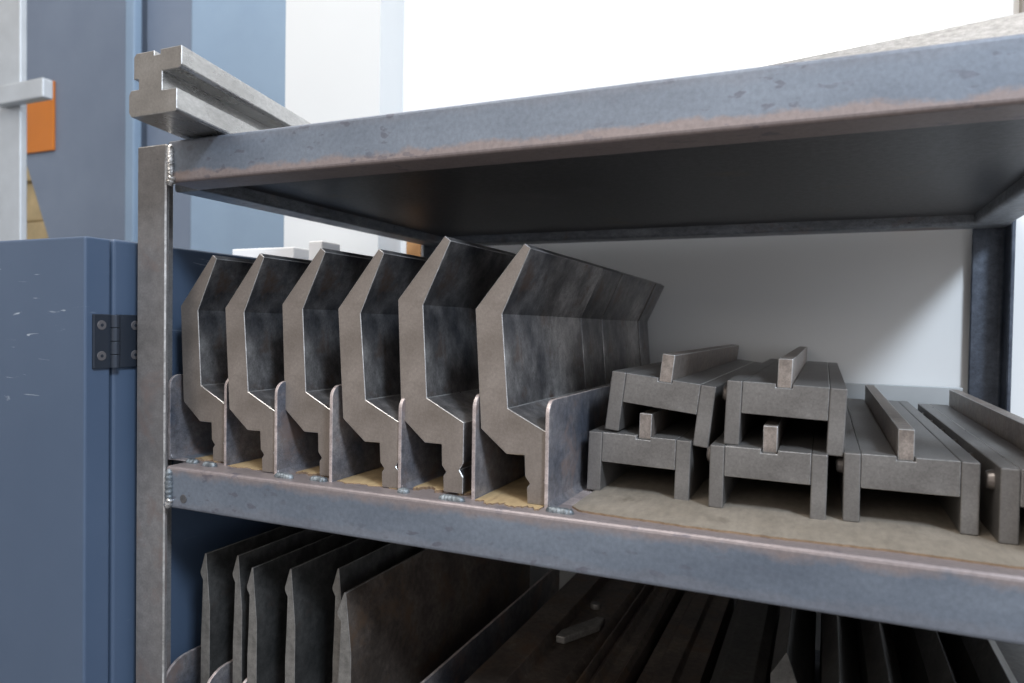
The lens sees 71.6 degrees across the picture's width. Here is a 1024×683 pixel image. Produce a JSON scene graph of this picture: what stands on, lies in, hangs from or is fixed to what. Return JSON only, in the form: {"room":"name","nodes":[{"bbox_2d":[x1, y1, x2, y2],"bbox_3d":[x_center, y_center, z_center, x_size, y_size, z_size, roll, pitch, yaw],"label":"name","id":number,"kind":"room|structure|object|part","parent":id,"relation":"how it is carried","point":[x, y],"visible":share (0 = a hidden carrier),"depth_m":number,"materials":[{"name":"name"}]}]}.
{"room":"metal workshop","nodes":[
{"label":"metal workshop","id":0,"kind":"room"},
{"bbox_2d":[284,0,403,256],"bbox_3d":[-0.276,-0.517,1.321,0.203,3.150,0.191,1,1,24],"label":"wall pillar","id":1,"kind":"structure","parent":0,"point":[344,58],"depth_m":1.23,"materials":[{"name":"paint"}]},
{"bbox_2d":[401,0,1023,649],"bbox_3d":[0.658,-0.494,0.948,1.830,3.150,0.120,1,1,24],"label":"wall","id":2,"kind":"structure","parent":0,"point":[889,308],"depth_m":1.03,"materials":[{"name":"white paint"}]},
{"bbox_2d":[1019,0,1023,12],"bbox_3d":[0.698,-1.217,0.848,0.110,1.700,0.012,1,1,24],"label":"trim","id":3,"kind":"structure","parent":2,"relation":"attached to","point":[1021,2],"depth_m":0.88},
{"bbox_3d":[-1.260,1.098,1.112,10.000,0.100,8.000,1,1,24],"label":"floor","id":4,"kind":"structure","parent":0,"visible":0},
{"bbox_2d":[0,0,52,240],"bbox_3d":[-1.470,-0.427,2.084,0.362,2.899,0.054,1,1,24],"label":"post","id":5,"kind":"object","parent":4,"relation":"on","point":[16,92],"visible":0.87,"depth_m":2.08,"materials":[{"name":"white metal"}]},
{"bbox_2d":[27,167,47,238],"bbox_3d":[-2.528,-0.117,4.305,1.250,2.154,0.350,1,1,24],"label":"stack","id":6,"kind":"object","parent":4,"relation":"on","point":[36,229],"visible":0.02,"depth_m":4.27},
{"bbox_2d":[0,236,282,682],"bbox_3d":[-0.585,0.475,1.036,0.629,1.170,0.516,1,1,24],"label":"base cabinet","id":7,"kind":"object","parent":4,"relation":"on","point":[69,305],"visible":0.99,"depth_m":0.70,"materials":[{"name":"blue metal"}]},
{"bbox_3d":[-0.687,0.463,0.814,0.620,1.140,0.026,1,1,24],"label":"door","id":8,"kind":"part","parent":7,"relation":"part of","materials":[{"name":"blue paint"}]},
{"bbox_2d":[232,247,308,259],"bbox_3d":[-0.369,-0.128,1.143,0.124,0.036,0.094,1,1,24],"label":"carton","id":9,"kind":"object","parent":7,"relation":"on","point":[293,252],"visible":0.26,"depth_m":1.09,"materials":[{"name":"white cardboard"}]},
{"bbox_2d":[309,241,339,259],"bbox_3d":[-0.285,-0.129,1.079,0.026,0.044,0.044,1,1,24],"label":"carton","id":10,"kind":"object","parent":7,"relation":"on","point":[314,246],"visible":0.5,"depth_m":1.06,"materials":[{"name":"white cardboard"}]},
{"bbox_2d":[27,0,285,253],"bbox_3d":[-1.477,-0.723,3.089,1.594,3.449,0.310,1,1,24],"label":"press brake","id":11,"kind":"object","parent":4,"relation":"on","point":[88,185],"visible":0.11,"depth_m":3.01,"materials":[{"name":"paint"}]},
{"bbox_2d":[27,81,54,153],"bbox_3d":[-2.139,-1.012,3.211,0.203,0.307,0.011,1,1,24],"label":"sign","id":12,"kind":"object","parent":11,"relation":"attached to","point":[40,115],"visible":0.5,"depth_m":3.20,"materials":[{"name":"paint"}]},
{"bbox_3d":[-1.927,-0.732,3.183,0.694,3.449,0.100,1,1,24],"label":"frame","id":13,"kind":"part","parent":11,"relation":"part of","materials":[{"name":"paint"}]},
{"bbox_3d":[-1.378,-0.721,3.078,0.284,3.449,0.250,1,1,24],"label":"frame","id":14,"kind":"part","parent":11,"relation":"part of","materials":[{"name":"paint"}]},
{"bbox_3d":[-0.996,-0.711,2.893,0.555,3.449,0.280,1,1,24],"label":"panel","id":15,"kind":"part","parent":11,"relation":"part of","materials":[{"name":"blue paint"}]},
{"bbox_2d":[406,242,420,256],"bbox_3d":[-0.181,0.410,1.268,0.029,1.300,0.010,1,1,24],"label":"wooden board","id":16,"kind":"object","parent":4,"relation":"on","point":[412,248],"visible":0.02,"depth_m":1.25,"materials":[{"name":"orange wood"}]},
{"bbox_2d":[136,34,1023,682],"bbox_3d":[0.117,0.443,0.807,0.834,1.264,0.584,1,1,24],"label":"rack","id":17,"kind":"object","parent":4,"relation":"on","point":[931,137],"depth_m":0.62,"materials":[{"name":"metal"}]},
{"bbox_3d":[-0.354,0.439,0.724,0.039,1.262,0.039,1,1,24],"label":"post","id":18,"kind":"part","parent":17,"relation":"part of","materials":[{"name":"metal"}]},
{"bbox_3d":[-0.237,0.137,0.959,0.038,0.040,0.493,1,1,24],"label":"rail","id":19,"kind":"part","parent":17,"relation":"part of","materials":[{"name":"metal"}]},
{"bbox_3d":[-0.210,0.117,0.925,0.045,0.002,0.467,1,1,24],"label":"hardboard strip","id":20,"kind":"part","parent":17,"relation":"part of","materials":[{"name":"brown wood"}]},
{"bbox_2d":[181,255,254,461],"bbox_3d":[-0.228,0.014,0.905,0.064,0.206,0.415,2,1,24],"label":"gooseneck punch","id":21,"kind":"object","parent":17,"relation":"on","point":[203,312],"visible":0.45,"depth_m":0.72,"materials":[{"name":"metal"}]},
{"bbox_2d":[129,45,310,138],"bbox_3d":[-0.262,-0.224,0.814,0.061,0.054,0.444,1,1,11],"label":"die","id":22,"kind":"object","parent":17,"relation":"on","point":[181,93],"visible":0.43,"depth_m":0.63,"materials":[{"name":"metal"}]},
{"bbox_3d":[-0.153,0.120,0.895,0.066,0.002,0.477,1,1,24],"label":"hardboard strip","id":23,"kind":"part","parent":17,"relation":"part of","materials":[{"name":"brown wood"}]},
{"bbox_2d":[201,525,304,682],"bbox_3d":[-0.228,0.315,0.931,0.013,0.201,0.440,1,1,24],"label":"knife punch","id":24,"kind":"object","parent":17,"relation":"on","point":[218,601],"visible":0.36,"depth_m":0.74,"materials":[{"name":"metal"}]},
{"bbox_2d":[225,253,311,472],"bbox_3d":[-0.164,0.017,0.862,0.064,0.205,0.415,1,1,24],"label":"gooseneck punch","id":25,"kind":"object","parent":17,"relation":"on","point":[254,313],"visible":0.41,"depth_m":0.68,"materials":[{"name":"metal"}]},
{"bbox_2d":[233,529,333,682],"bbox_3d":[-0.189,0.314,0.917,0.013,0.204,0.440,1,1,24],"label":"knife punch","id":26,"kind":"object","parent":17,"relation":"on","point":[244,563],"visible":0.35,"depth_m":0.72,"materials":[{"name":"metal"}]},
{"bbox_2d":[247,534,357,682],"bbox_3d":[-0.169,0.318,0.902,0.013,0.197,0.440,1,1,24],"label":"knife punch","id":27,"kind":"object","parent":17,"relation":"on","point":[267,580],"visible":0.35,"depth_m":0.72,"materials":[{"name":"metal"}]},
{"bbox_3d":[-0.232,-0.177,0.953,0.038,0.040,0.493,1,1,24],"label":"rail","id":28,"kind":"part","parent":17,"relation":"part of","materials":[{"name":"metal"}]},
{"bbox_3d":[-0.086,0.120,0.868,0.046,0.002,0.472,1,1,24],"label":"hardboard strip","id":29,"kind":"part","parent":17,"relation":"part of","materials":[{"name":"brown wood"}]},
{"bbox_2d":[282,248,372,475],"bbox_3d":[-0.103,0.015,0.843,0.065,0.208,0.415,2,2,24],"label":"gooseneck punch","id":30,"kind":"object","parent":17,"relation":"on","point":[311,337],"visible":0.36,"depth_m":0.66,"materials":[{"name":"metal"}]},
{"bbox_2d":[285,538,388,682],"bbox_3d":[-0.126,0.317,0.886,0.013,0.202,0.440,1,1,24],"label":"knife punch","id":31,"kind":"object","parent":17,"relation":"on","point":[309,584],"visible":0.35,"depth_m":0.71,"materials":[{"name":"metal"}]},
{"bbox_3d":[-0.031,0.123,0.838,0.065,0.002,0.483,1,1,24],"label":"hardboard strip","id":32,"kind":"part","parent":17,"relation":"part of","materials":[{"name":"brown wood"}]},
{"bbox_2d":[332,543,424,682],"bbox_3d":[-0.081,0.317,0.888,0.013,0.202,0.440,1,1,24],"label":"knife punch","id":33,"kind":"object","parent":17,"relation":"on","point":[358,571],"visible":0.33,"depth_m":0.71,"materials":[{"name":"metal"}]},
{"bbox_2d":[338,249,427,487],"bbox_3d":[-0.041,0.020,0.806,0.064,0.205,0.415,1,1,24],"label":"gooseneck punch","id":34,"kind":"object","parent":17,"relation":"on","point":[369,314],"visible":0.41,"depth_m":0.62,"materials":[{"name":"metal"}]},
{"bbox_3d":[-0.136,0.432,1.216,0.039,1.262,0.039,1,1,24],"label":"post","id":35,"kind":"part","parent":17,"relation":"part of","materials":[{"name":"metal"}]},
{"bbox_2d":[337,548,529,682],"bbox_3d":[-0.069,0.325,0.863,0.016,0.188,0.440,1,1,24],"label":"knife punch","id":36,"kind":"object","parent":17,"relation":"on","point":[400,624],"visible":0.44,"depth_m":0.77,"materials":[{"name":"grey metal"}]},
{"bbox_3d":[0.037,0.123,0.811,0.058,0.002,0.478,1,1,24],"label":"chipboard strip","id":37,"kind":"part","parent":17,"relation":"part of","materials":[{"name":"beige wood"}]},
{"bbox_2d":[398,236,515,493],"bbox_3d":[0.015,0.016,0.785,0.066,0.213,0.415,2,1,24],"label":"gooseneck punch","id":38,"kind":"object","parent":17,"relation":"on","point":[439,375],"visible":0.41,"depth_m":0.61,"materials":[{"name":"metal"}]},
{"bbox_3d":[0.092,0.126,0.778,0.057,0.003,0.493,1,1,24],"label":"chipboard strip","id":39,"kind":"part","parent":17,"relation":"part of","materials":[{"name":"beige wood"}]},
{"bbox_2d":[476,244,602,504],"bbox_3d":[0.040,0.024,0.657,0.064,0.205,0.201,1,1,24],"label":"punch section","id":40,"kind":"object","parent":17,"relation":"on","point":[530,345],"visible":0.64,"depth_m":0.59,"materials":[{"name":"metal"}]},
{"bbox_2d":[464,573,644,682],"bbox_3d":[0.063,0.374,0.818,0.090,0.100,0.490,1,1,24],"label":"tool","id":41,"kind":"object","parent":17,"relation":"on","point":[560,640],"visible":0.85,"depth_m":0.80,"materials":[{"name":"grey metal"}]},
{"bbox_3d":[0.014,0.149,0.557,0.748,0.040,0.040,1,1,24],"label":"rail","id":42,"kind":"part","parent":17,"relation":"part of","materials":[{"name":"metal"}]},
{"bbox_3d":[0.019,-0.165,0.551,0.748,0.040,0.040,1,1,24],"label":"rail","id":43,"kind":"part","parent":17,"relation":"part of","materials":[{"name":"metal"}]},
{"bbox_2d":[581,265,621,389],"bbox_3d":[0.095,0.022,0.783,0.064,0.205,0.073,1,1,24],"label":"punch section","id":44,"kind":"object","parent":17,"relation":"on","point":[609,278],"visible":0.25,"depth_m":0.78,"materials":[{"name":"metal"}]},
{"bbox_2d":[601,272,654,385],"bbox_3d":[0.146,0.021,0.900,0.064,0.205,0.170,1,1,24],"label":"punch section","id":45,"kind":"object","parent":17,"relation":"on","point":[620,340],"visible":0.23,"depth_m":0.89,"materials":[{"name":"metal"}]},
{"bbox_2d":[576,584,684,682],"bbox_3d":[0.129,0.374,0.788,0.038,0.103,0.490,1,1,24],"label":"tool","id":46,"kind":"object","parent":17,"relation":"on","point":[622,658],"visible":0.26,"depth_m":0.79,"materials":[{"name":"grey metal"}]},
{"bbox_3d":[0.127,-0.175,0.794,0.746,0.027,0.493,1,1,24],"label":"shelf plate","id":47,"kind":"part","parent":17,"relation":"part of","materials":[{"name":"metal"}]},
{"bbox_2d":[637,282,663,365],"bbox_3d":[0.195,0.019,1.015,0.064,0.205,0.054,1,1,24],"label":"punch section","id":48,"kind":"object","parent":17,"relation":"on","point":[642,323],"visible":0.18,"depth_m":1.01,"materials":[{"name":"metal"}]},
{"bbox_2d":[636,591,733,682],"bbox_3d":[0.180,0.380,0.766,0.059,0.094,0.490,1,1,24],"label":"tool","id":49,"kind":"object","parent":17,"relation":"on","point":[688,649],"visible":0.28,"depth_m":0.80,"materials":[{"name":"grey metal"}]},
{"bbox_3d":[0.234,-0.172,1.038,0.823,0.040,0.040,1,1,24],"label":"rail","id":50,"kind":"part","parent":17,"relation":"part of","materials":[{"name":"metal"}]},
{"bbox_2d":[710,599,780,682],"bbox_3d":[0.239,0.379,0.740,0.050,0.100,0.490,1,1,24],"label":"tool","id":51,"kind":"object","parent":17,"relation":"on","point":[746,653],"visible":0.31,"depth_m":0.77,"materials":[{"name":"metal"}]},
{"bbox_2d":[770,606,815,682],"bbox_3d":[0.298,0.330,0.736,0.030,0.200,0.449,1,1,24],"label":"tool","id":52,"kind":"object","parent":17,"relation":"on","point":[793,661],"visible":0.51,"depth_m":0.58,"materials":[{"name":"metal"}]},
{"bbox_2d":[572,455,1023,569],"bbox_3d":[0.299,0.131,0.707,0.338,0.003,0.516,1,1,24],"label":"sheet","id":53,"kind":"object","parent":17,"relation":"on","point":[917,524],"visible":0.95,"depth_m":0.53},
{"bbox_2d":[587,407,709,500],"bbox_3d":[0.198,0.092,0.808,0.091,0.069,0.470,3,2,24],"label":"die","id":54,"kind":"object","parent":53,"relation":"on","point":[662,438],"visible":0.51,"depth_m":0.60,"materials":[{"name":"metal"}]},
{"bbox_3d":[0.166,0.099,0.823,0.012,0.050,0.470,3,2,24],"label":"leg","id":55,"kind":"part","parent":54,"relation":"part of","materials":[{"name":"metal"}]},
{"bbox_2d":[605,344,760,447],"bbox_3d":[0.219,0.045,0.809,0.093,0.076,0.480,1,1,24],"label":"die","id":56,"kind":"object","parent":54,"relation":"on","point":[688,381],"visible":0.98,"depth_m":0.60,"materials":[{"name":"metal"}]},
{"bbox_3d":[0.185,0.048,0.824,0.012,0.050,0.480,9,4,23],"label":"leg","id":57,"kind":"part","parent":56,"relation":"part of","materials":[{"name":"metal"}]},
{"bbox_3d":[0.253,0.058,0.795,0.012,0.050,0.480,9,4,23],"label":"leg","id":58,"kind":"part","parent":56,"relation":"part of","materials":[{"name":"metal"}]},
{"bbox_3d":[0.234,0.103,0.793,0.012,0.050,0.470,3,2,24],"label":"leg","id":59,"kind":"part","parent":54,"relation":"part of","materials":[{"name":"metal"}]},
{"bbox_2d":[707,415,827,519],"bbox_3d":[0.286,0.095,0.755,0.089,0.066,0.470,2,2,24],"label":"die","id":60,"kind":"object","parent":53,"relation":"on","point":[776,448],"visible":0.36,"depth_m":0.55,"materials":[{"name":"metal"}]},
{"bbox_3d":[0.254,0.102,0.769,0.011,0.049,0.470,2,2,24],"label":"leg","id":61,"kind":"part","parent":60,"relation":"part of","materials":[{"name":"metal"}]},
{"bbox_2d":[722,346,847,456],"bbox_3d":[0.302,0.046,0.761,0.091,0.072,0.480,1,1,24],"label":"die","id":62,"kind":"object","parent":60,"relation":"on","point":[790,385],"visible":1,"depth_m":0.55,"materials":[{"name":"metal"}]},
{"bbox_3d":[0.270,0.053,0.776,0.012,0.050,0.480,3,2,24],"label":"leg","id":63,"kind":"part","parent":62,"relation":"part of","materials":[{"name":"metal"}]},
{"bbox_3d":[0.338,0.057,0.746,0.012,0.050,0.480,3,2,24],"label":"leg","id":64,"kind":"part","parent":62,"relation":"part of","materials":[{"name":"metal"}]},
{"bbox_3d":[0.322,0.105,0.739,0.011,0.049,0.470,2,2,24],"label":"leg","id":65,"kind":"part","parent":60,"relation":"part of","materials":[{"name":"metal"}]},
{"bbox_2d":[836,385,980,535],"bbox_3d":[0.375,0.095,0.719,0.090,0.070,0.470,1,1,24],"label":"die","id":66,"kind":"object","parent":53,"relation":"on","point":[890,445],"visible":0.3,"depth_m":0.52,"materials":[{"name":"metal"}]},
{"bbox_3d":[0.343,0.104,0.734,0.011,0.050,0.470,1,1,24],"label":"leg","id":67,"kind":"part","parent":66,"relation":"part of","materials":[{"name":"metal"}]},
{"bbox_3d":[0.411,0.105,0.704,0.011,0.050,0.470,1,1,24],"label":"leg","id":68,"kind":"part","parent":66,"relation":"part of","materials":[{"name":"metal"}]},
{"bbox_2d":[918,390,1023,544],"bbox_3d":[0.453,0.097,0.665,0.090,0.070,0.460,1,1,24],"label":"die","id":69,"kind":"object","parent":53,"relation":"on","point":[993,435],"visible":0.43,"depth_m":0.55,"materials":[{"name":"metal"}]},
{"bbox_3d":[0.118,0.427,0.807,0.746,0.003,0.493,1,1,24],"label":"shelf plate","id":70,"kind":"part","parent":17,"relation":"part of","materials":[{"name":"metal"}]},
{"bbox_3d":[0.225,0.443,1.051,0.823,0.040,0.040,1,1,24],"label":"rail","id":71,"kind":"part","parent":17,"relation":"part of","materials":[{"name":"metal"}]},
{"bbox_2d":[820,613,860,682],"bbox_3d":[0.322,0.331,0.703,0.030,0.200,0.490,1,1,24],"label":"tool","id":72,"kind":"object","parent":17,"relation":"on","point":[839,662],"visible":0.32,"depth_m":0.57,"materials":[{"name":"metal"}]},
{"bbox_2d":[854,618,902,682],"bbox_3d":[0.351,0.332,0.690,0.030,0.200,0.490,1,1,24],"label":"tool","id":73,"kind":"object","parent":17,"relation":"on","point":[877,656],"visible":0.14,"depth_m":0.57,"materials":[{"name":"metal"}]},
{"bbox_2d":[754,12,1023,67],"bbox_3d":[0.165,-0.201,0.591,0.575,0.034,0.012,2,2,37],"label":"bar","id":74,"kind":"object","parent":17,"relation":"on","point":[1013,24],"visible":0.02,"depth_m":0.48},
{"bbox_3d":[0.239,0.091,1.064,0.744,0.081,0.004,1,1,24],"label":"stop plate","id":75,"kind":"part","parent":17,"relation":"part of","materials":[{"name":"grey metal"}]},
{"bbox_2d":[890,624,957,682],"bbox_3d":[0.389,0.332,0.673,0.030,0.200,0.490,1,1,24],"label":"tool","id":76,"kind":"object","parent":17,"relation":"on","point":[922,656],"visible":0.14,"depth_m":0.59,"materials":[{"name":"metal"}]},
{"bbox_2d":[939,632,1023,682],"bbox_3d":[0.446,0.334,0.648,0.085,0.200,0.490,1,1,24],"label":"tool","id":77,"kind":"object","parent":17,"relation":"on","point":[972,659],"visible":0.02,"depth_m":0.56,"materials":[{"name":"metal"}]},
{"bbox_3d":[0.591,0.450,0.896,0.039,1.262,0.039,1,1,24],"label":"post","id":78,"kind":"part","parent":17,"relation":"part of","materials":[{"name":"metal"}]},
{"bbox_3d":[0.486,-0.160,0.636,0.038,0.040,0.493,1,1,24],"label":"rail","id":79,"kind":"part","parent":17,"relation":"part of","materials":[{"name":"metal"}]}
]}

